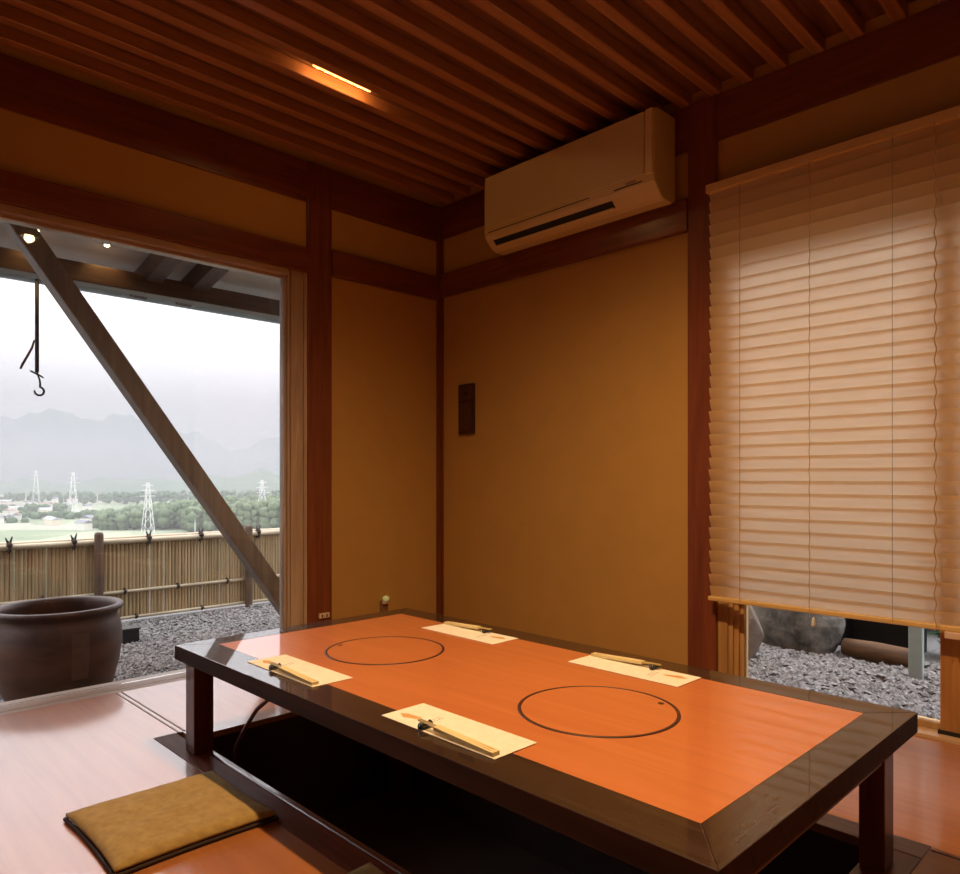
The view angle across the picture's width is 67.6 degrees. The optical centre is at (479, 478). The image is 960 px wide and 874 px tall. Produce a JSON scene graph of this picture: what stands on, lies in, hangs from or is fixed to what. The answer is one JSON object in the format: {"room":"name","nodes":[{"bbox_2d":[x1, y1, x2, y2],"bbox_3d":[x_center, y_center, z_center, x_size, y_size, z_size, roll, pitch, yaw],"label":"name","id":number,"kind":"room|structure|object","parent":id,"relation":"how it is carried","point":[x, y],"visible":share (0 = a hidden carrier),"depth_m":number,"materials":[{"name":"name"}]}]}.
{"room":"japanese restaurant room","nodes":[
{"label":"japanese restaurant room","id":0,"kind":"room"},
{"bbox_2d":[0,43,439,619],"bbox_3d":[-2.024,-0.260,2.520,5.140,2.740,0.120,0,0,-44],"label":"wall","id":1,"kind":"structure","parent":0,"point":[384,341],"depth_m":3.78,"materials":[{"name":"paint"}]},
{"bbox_2d":[20,279,44,395],"bbox_3d":[-2.255,-0.714,3.611,0.113,0.592,0.018,0,0,-44],"label":"hook","id":2,"kind":"object","parent":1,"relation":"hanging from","point":[36,341],"visible":1,"depth_m":3.62,"materials":[{"name":"black metal"}]},
{"bbox_2d":[0,671,185,706],"bbox_3d":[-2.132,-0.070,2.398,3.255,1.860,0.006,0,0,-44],"label":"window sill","id":3,"kind":"structure","parent":1,"relation":"in","point":[185,671],"depth_m":2.93,"materials":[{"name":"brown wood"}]},
{"bbox_2d":[0,668,185,715],"bbox_3d":[-2.101,0.875,2.393,3.412,0.030,0.193,0,0,-44],"label":"trim","id":4,"kind":"structure","parent":1,"relation":"attached to","point":[8,709],"depth_m":2.90,"materials":[{"name":"wood"}]},
{"bbox_2d":[0,223,279,299],"bbox_3d":[-2.087,-1.363,3.369,6.600,0.475,1.180,0,0,-44],"label":"soffit","id":5,"kind":"structure","parent":1,"relation":"attached to","point":[62,246],"depth_m":3.95,"materials":[{"name":"paint"}]},
{"bbox_2d":[0,247,279,319],"bbox_3d":[-2.311,-1.084,3.598,6.600,0.102,0.100,0,0,-44],"label":"beam","id":6,"kind":"structure","parent":1,"relation":"attached to","point":[12,261],"depth_m":3.99,"materials":[{"name":"wood"}]},
{"bbox_2d":[0,203,287,279],"bbox_3d":[-2.154,-1.004,2.370,3.305,0.043,0.112,0,0,-44],"label":"trim","id":7,"kind":"structure","parent":1,"relation":"attached to","point":[11,214],"depth_m":3.01,"materials":[{"name":"wood"}]},
{"bbox_2d":[0,169,308,272],"bbox_3d":[-2.074,-1.085,2.366,3.413,0.120,0.030,0,0,-44],"label":"trim","id":8,"kind":"structure","parent":1,"relation":"attached to","point":[18,190],"depth_m":3.00,"materials":[{"name":"wood"}]},
{"bbox_2d":[129,253,182,299],"bbox_3d":[-1.592,-1.248,3.793,0.156,0.409,1.103,0,0,-44],"label":"rafter","id":9,"kind":"object","parent":1,"relation":"attached to","point":[155,268],"visible":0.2,"depth_m":3.92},
{"bbox_2d":[175,263,228,306],"bbox_3d":[-1.406,-1.248,3.975,0.156,0.409,1.103,0,0,-44],"label":"rafter","id":10,"kind":"object","parent":1,"relation":"attached to","point":[201,277],"visible":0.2,"depth_m":4.11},
{"bbox_2d":[0,53,436,241],"bbox_3d":[-1.988,-1.480,2.462,4.870,0.200,0.013,0,0,-44],"label":"trim","id":11,"kind":"structure","parent":1,"relation":"attached to","point":[26,89],"depth_m":3.13,"materials":[{"name":"wood"}]},
{"bbox_2d":[280,270,306,627],"bbox_3d":[-0.935,-0.068,3.567,0.106,1.915,0.112,0,0,-44],"label":"trim","id":12,"kind":"structure","parent":1,"relation":"attached to","point":[293,286],"depth_m":3.53,"materials":[{"name":"wood"}]},
{"bbox_2d":[306,161,331,623],"bbox_3d":[-0.811,-0.360,3.615,0.139,2.440,0.018,0,0,-44],"label":"trim","id":13,"kind":"structure","parent":1,"relation":"attached to","point":[319,178],"depth_m":3.60,"materials":[{"name":"wood"}]},
{"bbox_2d":[319,612,329,618],"bbox_3d":[-0.785,0.689,3.617,0.060,0.026,0.015,0,0,-44],"label":"wall outlet","id":14,"kind":"object","parent":1,"relation":"attached to","point":[327,614],"visible":1,"depth_m":3.61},
{"bbox_2d":[380,596,388,611],"bbox_3d":[-0.511,0.678,3.891,0.050,0.093,0.043,0,0,-44],"label":"night light","id":15,"kind":"object","parent":1,"relation":"attached to","point":[383,603],"visible":0.87,"depth_m":3.88,"materials":[{"name":"beige"}]},
{"bbox_2d":[332,249,438,300],"bbox_3d":[-0.501,-1.103,3.911,0.718,0.135,0.030,0,0,-44],"label":"trim","id":16,"kind":"structure","parent":1,"relation":"attached to","point":[345,266],"depth_m":3.88,"materials":[{"name":"wood"}]},
{"bbox_3d":[-2.140,-1.490,3.423,6.600,0.580,1.330,0,0,-44],"label":"roof","id":17,"kind":"structure","parent":1,"relation":"attached to","visible":0},
{"bbox_2d":[0,272,279,323],"bbox_3d":[-2.564,-1.164,3.854,6.600,0.152,0.180,0,0,-44],"label":"rain gutter","id":18,"kind":"object","parent":17,"relation":"attached to","point":[2,275],"visible":0.1,"depth_m":4.41,"materials":[{"name":"metal"}]},
{"bbox_2d":[0,0,915,193],"bbox_3d":[-0.336,-1.680,0.801,5.140,0.100,4.940,0,0,-44],"label":"ceiling","id":19,"kind":"structure","parent":0,"point":[814,11],"depth_m":2.70,"materials":[{"name":"wood"}]},
{"bbox_2d":[311,63,370,91],"bbox_3d":[-0.551,-1.616,2.876,0.280,0.028,0.024,0,0,-44],"label":"recessed light","id":20,"kind":"object","parent":19,"relation":"in","point":[315,66],"visible":0.37,"depth_m":2.87,"materials":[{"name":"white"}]},
{"bbox_2d":[0,676,959,873],"bbox_3d":[-0.309,0.920,0.774,4.900,0.120,4.625,0,0,-44],"label":"floor","id":21,"kind":"structure","parent":0,"point":[58,760],"depth_m":2.02,"materials":[{"name":"wood"}]},
{"bbox_2d":[63,770,278,873],"bbox_3d":[-0.777,0.842,1.804,0.392,0.036,0.377,0,0,-44],"label":"floor cushion","id":22,"kind":"object","parent":21,"relation":"on","point":[136,828],"visible":1,"depth_m":1.75,"materials":[{"name":"fabric"}]},
{"bbox_2d":[346,862,385,873],"bbox_3d":[-0.249,0.841,1.307,0.392,0.038,0.377,0,0,-44],"label":"floor cushion","id":23,"kind":"object","parent":21,"relation":"on","point":[369,868],"visible":1,"depth_m":1.52,"materials":[{"name":"fabric"}]},
{"bbox_2d":[213,715,858,873],"bbox_3d":[-0.015,1.095,2.037,0.940,0.430,1.905,0,0,-44],"label":"floor","id":24,"kind":"structure","parent":0,"point":[446,828],"depth_m":2.59,"materials":[{"name":"carpet"}]},
{"bbox_2d":[116,692,184,731],"bbox_3d":[-1.235,0.860,2.664,0.026,0.002,0.625,0,0,-44],"label":"trim","id":25,"kind":"structure","parent":24,"relation":"attached to","point":[121,692],"depth_m":2.64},
{"bbox_2d":[182,707,298,738],"bbox_3d":[-0.680,0.870,2.715,0.860,0.020,0.075,0,0,-44],"label":"trim","id":26,"kind":"structure","parent":24,"relation":"on","point":[234,725],"depth_m":2.56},
{"bbox_2d":[154,733,410,873],"bbox_3d":[-0.356,0.869,1.688,0.073,0.022,1.995,0,0,-44],"label":"trim","id":27,"kind":"structure","parent":24,"relation":"attached to","point":[334,848],"depth_m":1.82,"materials":[{"name":"wood"}]},
{"bbox_2d":[175,608,917,873],"bbox_3d":[0.009,0.899,1.923,0.925,0.761,1.818,0,0,-44],"label":"dining table","id":28,"kind":"object","parent":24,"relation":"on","point":[717,772],"visible":1,"depth_m":1.53,"materials":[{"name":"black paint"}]},
{"bbox_2d":[232,700,268,763],"bbox_3d":[-0.677,0.921,2.233,0.152,0.713,0.430,0,0,-44],"label":"power cable","id":29,"kind":"object","parent":28,"relation":"hanging from","point":[264,702],"visible":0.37,"depth_m":2.29,"materials":[{"name":"rubber"}]},
{"bbox_2d":[248,654,352,686],"bbox_3d":[-0.496,0.519,1.953,0.120,0.001,0.348,0,0,-44],"label":"placemat","id":30,"kind":"object","parent":28,"relation":"on","point":[323,675],"visible":0.81,"depth_m":1.95,"materials":[{"name":"paper"}]},
{"bbox_2d":[269,663,280,669],"bbox_3d":[-0.558,0.511,1.952,0.034,0.015,0.015,0,0,-44],"label":"chopstick rest","id":31,"kind":"object","parent":30,"relation":"on","point":[271,667],"visible":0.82,"depth_m":1.94,"materials":[{"name":"ceramic"}]},
{"bbox_2d":[270,662,318,685],"bbox_3d":[-0.493,0.510,1.883,0.020,0.016,0.225,0,0,-44],"label":"chopsticks","id":32,"kind":"object","parent":30,"relation":"on","point":[284,669],"visible":1,"depth_m":1.86,"materials":[{"name":"brown wood"}]},
{"bbox_2d":[381,703,536,759],"bbox_3d":[-0.052,0.519,1.492,0.120,0.001,0.348,0,0,-44],"label":"placemat","id":33,"kind":"object","parent":28,"relation":"on","point":[507,743],"visible":0.68,"depth_m":1.49,"materials":[{"name":"paper"}]},
{"bbox_2d":[417,719,432,729],"bbox_3d":[-0.114,0.511,1.491,0.034,0.015,0.015,0,0,-44],"label":"chopstick rest","id":34,"kind":"object","parent":33,"relation":"on","point":[420,725],"visible":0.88,"depth_m":1.48,"materials":[{"name":"ceramic"}]},
{"bbox_2d":[417,718,499,756],"bbox_3d":[-0.049,0.510,1.422,0.020,0.016,0.225,0,0,-44],"label":"chopsticks","id":35,"kind":"object","parent":33,"relation":"on","point":[481,747],"visible":1,"depth_m":1.40,"materials":[{"name":"wood"}]},
{"bbox_2d":[423,624,517,643],"bbox_3d":[-0.039,0.519,2.416,0.120,0.001,0.348,0,0,-44],"label":"placemat","id":36,"kind":"object","parent":28,"relation":"on","point":[469,633],"visible":0.99,"depth_m":2.40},
{"bbox_2d":[444,621,491,629],"bbox_3d":[-0.043,0.510,2.486,0.020,0.016,0.225,0,0,-44],"label":"chopsticks","id":37,"kind":"object","parent":36,"relation":"on","point":[446,622],"visible":1,"depth_m":2.49,"materials":[{"name":"wood"}]},
{"bbox_2d":[568,655,701,686],"bbox_3d":[0.414,0.519,1.954,0.120,0.001,0.348,0,0,-44],"label":"placemat","id":38,"kind":"object","parent":28,"relation":"on","point":[658,675],"visible":0.99,"depth_m":1.93,"materials":[{"name":"paper"}]},
{"bbox_2d":[591,652,660,665],"bbox_3d":[0.411,0.510,2.025,0.020,0.016,0.225,0,0,-44],"label":"chopsticks","id":39,"kind":"object","parent":38,"relation":"on","point":[595,654],"visible":1,"depth_m":2.02,"materials":[{"name":"wood"}]},
{"bbox_2d":[649,664,659,669],"bbox_3d":[0.476,0.511,1.956,0.034,0.015,0.015,0,0,-44],"label":"chopstick rest","id":40,"kind":"object","parent":38,"relation":"on","point":[651,667],"visible":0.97,"depth_m":1.95,"materials":[{"name":"ceramic"}]},
{"bbox_2d":[808,813,930,859],"bbox_3d":[0.327,0.869,2.359,0.080,0.023,1.995,0,0,-44],"label":"trim","id":41,"kind":"structure","parent":24,"relation":"on","point":[830,825],"depth_m":1.74,"materials":[{"name":"wood"}]},
{"bbox_2d":[849,850,920,873],"bbox_3d":[0.658,0.869,1.352,0.860,0.023,0.095,0,0,-44],"label":"trim","id":42,"kind":"structure","parent":24,"relation":"on","point":[902,863],"depth_m":1.58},
{"bbox_2d":[931,850,959,859],"bbox_3d":[0.305,0.860,-0.466,4.039,0.002,1.996,0,0,-44],"label":"trim","id":43,"kind":"structure","parent":24,"relation":"attached to","point":[931,850],"depth_m":1.64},
{"bbox_2d":[440,0,959,664],"bbox_3d":[1.497,-0.260,2.517,0.120,2.740,4.820,0,0,-44],"label":"wall","id":44,"kind":"structure","parent":0,"point":[566,503],"depth_m":3.42,"materials":[{"name":"paint"}]},
{"bbox_2d":[0,24,453,203],"bbox_3d":[-1.909,-1.605,2.403,4.900,0.050,0.044,0,0,-44],"label":"ceiling slat","id":45,"kind":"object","parent":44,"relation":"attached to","point":[9,36],"depth_m":3.08,"materials":[{"name":"brown wood"}]},
{"bbox_2d":[0,2,470,197],"bbox_3d":[-1.814,-1.605,2.306,4.900,0.050,0.044,0,0,-44],"label":"ceiling slat","id":46,"kind":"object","parent":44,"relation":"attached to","point":[10,16],"depth_m":2.96,"materials":[{"name":"brown wood"}]},
{"bbox_2d":[0,0,484,190],"bbox_3d":[-1.719,-1.605,2.209,4.900,0.050,0.044,0,0,-44],"label":"ceiling slat","id":47,"kind":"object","parent":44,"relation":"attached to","point":[51,10],"depth_m":2.88,"materials":[{"name":"brown wood"}]},
{"bbox_2d":[58,0,501,177],"bbox_3d":[-1.624,-1.605,2.113,4.900,0.050,0.044,0,0,-44],"label":"ceiling slat","id":48,"kind":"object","parent":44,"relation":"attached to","point":[110,11],"depth_m":2.85,"materials":[{"name":"brown wood"}]},
{"bbox_2d":[117,0,520,169],"bbox_3d":[-1.529,-1.605,2.016,4.900,0.050,0.044,0,0,-44],"label":"ceiling slat","id":49,"kind":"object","parent":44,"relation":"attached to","point":[164,10],"depth_m":2.83,"materials":[{"name":"brown wood"}]},
{"bbox_2d":[176,0,540,161],"bbox_3d":[-1.434,-1.605,1.919,4.900,0.050,0.044,0,0,-44],"label":"trim","id":50,"kind":"structure","parent":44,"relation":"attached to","point":[229,14],"depth_m":2.80,"materials":[{"name":"brown wood"}]},
{"bbox_2d":[234,0,561,152],"bbox_3d":[-1.339,-1.605,1.823,4.900,0.050,0.044,0,0,-44],"label":"trim","id":51,"kind":"structure","parent":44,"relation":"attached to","point":[279,11],"depth_m":2.78,"materials":[{"name":"brown wood"}]},
{"bbox_2d":[293,0,584,143],"bbox_3d":[-1.244,-1.605,1.726,4.900,0.050,0.044,0,0,-44],"label":"trim","id":52,"kind":"structure","parent":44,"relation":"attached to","point":[335,11],"depth_m":2.76,"materials":[{"name":"brown wood"}]},
{"bbox_2d":[436,207,443,614],"bbox_3d":[-0.233,-0.360,4.171,0.030,2.440,0.034,0,0,-44],"label":"trim","id":53,"kind":"structure","parent":44,"relation":"attached to","point":[440,242],"depth_m":4.16,"materials":[{"name":"wood"}]},
{"bbox_2d":[459,383,474,434],"bbox_3d":[-0.078,-0.392,4.014,0.029,0.280,0.121,0,0,-44],"label":"wall control panel","id":54,"kind":"object","parent":44,"relation":"attached to","point":[466,391],"visible":1,"depth_m":4.00,"materials":[{"name":"plastic"}]},
{"bbox_2d":[351,0,607,133],"bbox_3d":[-1.149,-1.605,1.629,4.900,0.050,0.044,0,0,-44],"label":"trim","id":55,"kind":"structure","parent":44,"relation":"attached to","point":[391,11],"depth_m":2.73,"materials":[{"name":"brown wood"}]},
{"bbox_2d":[410,0,632,122],"bbox_3d":[-1.054,-1.605,1.533,4.900,0.050,0.044,0,0,-44],"label":"trim","id":56,"kind":"structure","parent":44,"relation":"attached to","point":[448,11],"depth_m":2.69,"materials":[{"name":"brown wood"}]},
{"bbox_2d":[440,199,687,297],"bbox_3d":[0.331,-1.117,3.598,0.030,0.135,1.574,0,0,-44],"label":"trim","id":57,"kind":"structure","parent":44,"relation":"attached to","point":[670,220],"depth_m":3.46,"materials":[{"name":"wood"}]},
{"bbox_2d":[468,0,662,111],"bbox_3d":[-0.959,-1.605,1.436,4.900,0.050,0.044,0,0,-44],"label":"trim","id":58,"kind":"structure","parent":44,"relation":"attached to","point":[504,11],"depth_m":2.67,"materials":[{"name":"brown wood"}]},
{"bbox_2d":[485,107,674,254],"bbox_3d":[0.425,-1.354,3.352,0.176,0.372,0.991,0,0,-44],"label":"air conditioner","id":59,"kind":"object","parent":44,"relation":"attached to","point":[625,168],"visible":1,"depth_m":3.21,"materials":[{"name":"plastic"}]},
{"bbox_2d":[527,0,691,108],"bbox_3d":[-0.865,-1.605,1.339,4.900,0.050,0.044,0,0,-44],"label":"trim","id":60,"kind":"structure","parent":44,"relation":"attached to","point":[560,11],"depth_m":2.65,"materials":[{"name":"brown wood"}]},
{"bbox_2d":[585,0,721,95],"bbox_3d":[-0.770,-1.605,1.243,4.900,0.050,0.044,0,0,-44],"label":"trim","id":61,"kind":"structure","parent":44,"relation":"attached to","point":[616,11],"depth_m":2.62,"materials":[{"name":"brown wood"}]},
{"bbox_2d":[644,0,753,83],"bbox_3d":[-0.675,-1.605,1.146,4.900,0.050,0.044,0,0,-44],"label":"trim","id":62,"kind":"structure","parent":44,"relation":"attached to","point":[673,11],"depth_m":2.58,"materials":[{"name":"brown wood"}]},
{"bbox_2d":[442,0,959,239],"bbox_3d":[1.420,-1.485,2.501,0.013,0.190,4.666,0,0,-44],"label":"trim","id":63,"kind":"structure","parent":44,"relation":"attached to","point":[930,36],"depth_m":2.64,"materials":[{"name":"wood"}]},
{"bbox_2d":[688,94,717,670],"bbox_3d":[0.929,-0.360,2.994,0.022,2.440,0.127,0,0,-44],"label":"wooden post","id":64,"kind":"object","parent":44,"relation":"attached to","point":[702,114],"depth_m":2.99,"materials":[{"name":"wood"}]},
{"bbox_2d":[718,575,747,677],"bbox_3d":[1.051,-0.035,2.957,0.100,1.790,0.097,0,0,-44],"label":"trim","id":65,"kind":"structure","parent":44,"relation":"attached to","point":[732,618],"depth_m":2.92,"materials":[{"name":"wood"}]},
{"bbox_2d":[702,0,787,69],"bbox_3d":[-0.580,-1.605,1.049,4.900,0.050,0.044,0,0,-44],"label":"ceiling beam","id":66,"kind":"structure","parent":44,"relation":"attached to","point":[729,11],"depth_m":2.54,"materials":[{"name":"brown wood"}]},
{"bbox_2d":[761,0,824,55],"bbox_3d":[-0.485,-1.605,0.953,4.900,0.050,0.044,0,0,-44],"label":"ceiling beam","id":67,"kind":"structure","parent":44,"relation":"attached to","point":[787,12],"depth_m":2.50,"materials":[{"name":"brown wood"}]},
{"bbox_2d":[706,105,959,639],"bbox_3d":[1.453,-0.329,2.388,0.072,1.727,1.498,0,0,-44],"label":"blind","id":68,"kind":"object","parent":44,"relation":"attached to","point":[834,427],"visible":1,"depth_m":2.55,"materials":[{"name":"beige fabric"}]},
{"bbox_2d":[819,0,864,39],"bbox_3d":[-0.390,-1.605,0.856,4.900,0.050,0.044,0,0,-44],"label":"ceiling beam","id":69,"kind":"structure","parent":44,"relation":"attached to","point":[843,12],"depth_m":2.46,"materials":[{"name":"brown wood"}]},
{"bbox_2d":[878,0,907,22],"bbox_3d":[-0.295,-1.605,0.759,4.900,0.050,0.044,0,0,-44],"label":"ceiling beam","id":70,"kind":"structure","parent":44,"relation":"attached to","point":[897,10],"depth_m":2.42,"materials":[{"name":"brown wood"}]},
{"bbox_2d":[918,715,939,729],"bbox_3d":[1.600,-0.041,2.398,0.100,1.778,1.468,0,0,-44],"label":"trim","id":71,"kind":"structure","parent":44,"relation":"attached to","point":[923,721],"depth_m":2.45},
{"bbox_2d":[915,726,959,744],"bbox_3d":[1.557,0.855,2.424,0.165,0.014,1.565,0,0,-44],"label":"trim","id":72,"kind":"structure","parent":44,"relation":"attached to","point":[930,733],"depth_m":2.37,"materials":[{"name":"brown wood"}]},
{"bbox_2d":[938,728,959,737],"bbox_3d":[1.575,0.842,2.368,0.038,0.012,0.100,0,0,-44],"label":"trim","id":73,"kind":"structure","parent":44,"relation":"attached to","point":[943,732],"depth_m":2.37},
{"bbox_2d":[940,597,959,733],"bbox_3d":[1.592,-0.041,2.395,0.085,1.778,0.075,0,0,-44],"label":"trim","id":74,"kind":"structure","parent":44,"relation":"attached to","point":[949,648],"depth_m":2.37,"materials":[{"name":"wood"}]},
{"label":"outside","id":75,"kind":"structure","parent":0,"visible":0},
{"bbox_2d":[0,495,258,587],"bbox_3d":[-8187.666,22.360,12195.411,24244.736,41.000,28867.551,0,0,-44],"label":"valley","id":76,"kind":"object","parent":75,"point":[35,530],"visible":0.02,"depth_m":596.64,"materials":[{"name":"plant"}]},
{"bbox_2d":[0,515,4,523],"bbox_3d":[-462.370,38.773,682.724,8.518,8.174,14.055,0,0,28],"label":"house","id":77,"kind":"structure","parent":76,"relation":"on","point":[2,517],"depth_m":685.56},
{"bbox_2d":[2,508,14,515],"bbox_3d":[-536.904,38.227,817.233,9.222,9.265,10.871,0,0,1],"label":"house","id":78,"kind":"structure","parent":76,"relation":"on","point":[11,511],"depth_m":812.33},
{"bbox_2d":[3,503,18,505],"bbox_3d":[-654.270,38.278,999.571,18.244,9.165,8.455,0,0,-30],"label":"house","id":79,"kind":"structure","parent":76,"relation":"on","point":[7,504],"depth_m":998.82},
{"bbox_2d":[8,506,23,511],"bbox_3d":[-598.796,38.819,923.807,17.775,8.081,9.175,0,0,-19],"label":"house","id":80,"kind":"structure","parent":76,"relation":"on","point":[15,508],"depth_m":921.17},
{"bbox_2d":[13,512,21,519],"bbox_3d":[-488.636,39.125,756.620,9.087,7.470,16.467,0,0,-31],"label":"house","id":81,"kind":"structure","parent":76,"relation":"on","point":[18,515],"depth_m":750.74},
{"bbox_2d":[32,470,40,502],"bbox_3d":[-774.188,13.878,1249.999,17.400,58.131,11.657,0,0,-44],"label":"pylon","id":82,"kind":"object","parent":76,"relation":"on","point":[35,470],"visible":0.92,"depth_m":1249.90,"materials":[{"name":"metal"}]},
{"bbox_2d":[37,507,52,511],"bbox_3d":[-537.516,38.998,886.015,10.374,7.725,14.125,0,0,39],"label":"house","id":83,"kind":"structure","parent":76,"relation":"on","point":[47,509],"depth_m":883.07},
{"bbox_2d":[42,516,52,523],"bbox_3d":[-410.802,39.114,685.035,14.715,7.493,9.066,0,0,41],"label":"house","id":84,"kind":"structure","parent":76,"relation":"on","point":[46,517],"depth_m":683.30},
{"bbox_2d":[46,517,61,525],"bbox_3d":[-392.280,38.969,660.237,11.514,7.782,8.777,0,0,36],"label":"house","id":85,"kind":"structure","parent":76,"relation":"on","point":[52,521],"depth_m":657.21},
{"bbox_2d":[52,497,65,502],"bbox_3d":[-763.042,37.770,1298.883,10.729,10.180,20.833,0,0,40],"label":"house","id":86,"kind":"structure","parent":76,"relation":"on","point":[54,499],"depth_m":1291.78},
{"bbox_2d":[66,498,77,503],"bbox_3d":[-690.973,37.916,1214.958,17.236,9.888,9.437,0,0,-37],"label":"house","id":87,"kind":"structure","parent":76,"relation":"on","point":[72,499],"depth_m":1212.33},
{"bbox_2d":[66,472,79,511],"bbox_3d":[-510.964,16.877,899.999,15.600,52.124,10.483,0,0,-44],"label":"pylon","id":88,"kind":"object","parent":76,"relation":"on","point":[72,474],"visible":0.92,"depth_m":899.83,"materials":[{"name":"metal"}]},
{"bbox_2d":[74,520,92,530],"bbox_3d":[-332.071,38.602,600.215,14.180,8.517,8.221,0,0,27],"label":"house","id":89,"kind":"structure","parent":76,"relation":"on","point":[82,525],"depth_m":597.23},
{"bbox_2d":[80,515,93,521],"bbox_3d":[-361.449,38.036,661.714,10.193,9.648,12.859,0,0,-1],"label":"house","id":90,"kind":"structure","parent":76,"relation":"on","point":[85,517],"depth_m":655.76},
{"bbox_2d":[82,504,92,509],"bbox_3d":[-534.415,38.605,976.259,8.589,8.510,12.025,0,0,21],"label":"house","id":91,"kind":"structure","parent":76,"relation":"on","point":[85,506],"depth_m":972.95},
{"bbox_2d":[0,408,279,469],"bbox_3d":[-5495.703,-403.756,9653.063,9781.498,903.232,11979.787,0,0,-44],"label":"range","id":92,"kind":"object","parent":76,"relation":"on","point":[51,428],"visible":0.31,"depth_m":7820.93,"materials":[{"name":"grey"}]},
{"bbox_2d":[0,468,279,494],"bbox_3d":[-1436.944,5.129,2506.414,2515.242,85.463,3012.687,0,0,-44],"label":"hills wooded","id":93,"kind":"structure","parent":76,"relation":"on","point":[97,485],"depth_m":2055.21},
{"bbox_2d":[0,489,279,522],"bbox_3d":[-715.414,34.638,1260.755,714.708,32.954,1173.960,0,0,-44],"label":"hedgerow","id":94,"kind":"object","parent":76,"relation":"on","point":[59,510],"visible":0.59,"depth_m":1219.31,"materials":[{"name":"plant"}]},
{"bbox_2d":[0,439,279,485],"bbox_3d":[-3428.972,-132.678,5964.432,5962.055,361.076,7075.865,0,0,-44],"label":"mountain","id":95,"kind":"structure","parent":76,"relation":"on","point":[105,458],"depth_m":4925.38},
{"bbox_2d":[141,483,154,533],"bbox_3d":[-259.346,22.875,560.000,12.000,40.110,8.136,0,0,-44],"label":"pylon","id":96,"kind":"object","parent":76,"relation":"on","point":[147,485],"visible":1,"depth_m":559.81,"materials":[{"name":"metal"}]},
{"bbox_2d":[92,493,279,531],"bbox_3d":[-197.174,29.638,682.007,290.715,37.185,254.325,0,0,-44],"label":"woodland","id":97,"kind":"object","parent":76,"relation":"on","point":[190,515],"visible":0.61,"depth_m":597.95,"materials":[{"name":"plant"}]},
{"bbox_2d":[255,480,268,528],"bbox_3d":[-188.539,21.876,620.000,12.600,42.113,8.527,0,0,-44],"label":"pylon","id":98,"kind":"object","parent":76,"relation":"on","point":[261,482],"visible":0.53,"depth_m":619.80,"materials":[{"name":"metal"}]},
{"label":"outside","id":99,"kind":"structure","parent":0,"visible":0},
{"bbox_2d":[754,599,939,710],"bbox_3d":[4.051,0.975,4.197,5.880,0.150,7.000,0,0,-44],"label":"garden","id":100,"kind":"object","parent":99,"point":[933,646],"depth_m":3.70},
{"bbox_2d":[748,605,763,660],"bbox_3d":[1.274,0.739,3.579,0.227,0.480,0.257,0,0,-44],"label":"rock","id":101,"kind":"object","parent":100,"relation":"on","point":[755,631],"visible":0.19,"depth_m":3.49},
{"bbox_2d":[752,579,845,655],"bbox_3d":[1.681,0.759,3.829,0.307,0.526,0.495,0,0,-44],"label":"rock","id":102,"kind":"object","parent":100,"relation":"on","point":[784,629],"visible":0.33,"depth_m":3.67,"materials":[{"name":"stone"}]},
{"bbox_2d":[748,643,939,719],"bbox_3d":[1.768,0.887,3.110,1.107,0.054,1.892,0,0,-44],"label":"pebbles","id":103,"kind":"object","parent":100,"relation":"on","point":[893,687],"visible":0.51,"depth_m":3.18,"materials":[{"name":"gravel"}]},
{"bbox_2d":[841,638,907,666],"bbox_3d":[1.952,0.846,3.495,0.126,0.094,0.350,0,0,-44],"label":"log","id":104,"kind":"object","parent":100,"relation":"on","point":[868,650],"visible":0.79,"depth_m":3.48,"materials":[{"name":"wood"}]},
{"bbox_2d":[839,587,926,652],"bbox_3d":[2.135,0.610,3.815,0.190,0.580,0.380,0,0,-44],"label":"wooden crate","id":105,"kind":"object","parent":100,"relation":"on","point":[891,634],"visible":0.06,"depth_m":3.89,"materials":[{"name":"wood"}]},
{"bbox_2d":[908,594,923,679],"bbox_3d":[1.955,0.405,3.213,0.030,0.990,0.057,0,0,-44],"label":"stake","id":106,"kind":"object","parent":100,"relation":"on","point":[915,634],"visible":0.19,"depth_m":3.20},
{"bbox_2d":[928,596,939,642],"bbox_3d":[2.450,0.540,3.507,0.488,0.738,0.485,0,0,-44],"label":"leafy bush","id":107,"kind":"object","parent":100,"relation":"on","point":[936,632],"visible":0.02,"depth_m":3.58,"materials":[{"name":"green plant"}]},
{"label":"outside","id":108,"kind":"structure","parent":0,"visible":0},
{"bbox_2d":[0,575,279,702],"bbox_3d":[-3.100,1.135,4.687,8.600,0.150,4.480,0,0,-44],"label":"gravel bed","id":109,"kind":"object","parent":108,"point":[265,602],"depth_m":5.41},
{"bbox_2d":[0,596,123,701],"bbox_3d":[-2.009,0.830,3.418,0.560,0.461,0.560,0,0,-44],"label":"pot","id":110,"kind":"object","parent":109,"relation":"on","point":[54,644],"visible":0.88,"depth_m":3.21,"materials":[{"name":"ceramic"}]},
{"bbox_2d":[122,625,140,643],"bbox_3d":[-2.284,1.011,4.662,0.112,0.098,0.112,0,0,-44],"label":"box","id":111,"kind":"object","parent":109,"relation":"on","point":[130,633],"visible":0.74,"depth_m":4.63,"materials":[{"name":"black metal"}]},
{"bbox_2d":[0,525,279,619],"bbox_3d":[-2.572,0.720,5.361,5.540,0.680,0.132,0,0,-44],"label":"bamboo fence","id":112,"kind":"object","parent":109,"relation":"on","point":[154,574],"visible":0.61,"depth_m":5.40,"materials":[{"name":"wood"}]},
{"bbox_2d":[0,221,279,615],"bbox_3d":[-1.419,-0.151,3.451,1.853,2.422,0.120,0,0,-44],"label":"diagonal brace","id":113,"kind":"object","parent":109,"relation":"on","point":[29,241],"visible":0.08,"depth_m":3.28,"materials":[{"name":"wood"}]},
{"bbox_2d":[0,603,279,699],"bbox_3d":[-1.849,1.050,4.411,3.827,0.040,2.286,0,0,-44],"label":"gravel","id":114,"kind":"object","parent":109,"relation":"on","point":[142,664],"visible":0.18,"depth_m":4.92,"materials":[{"name":"gravel"}]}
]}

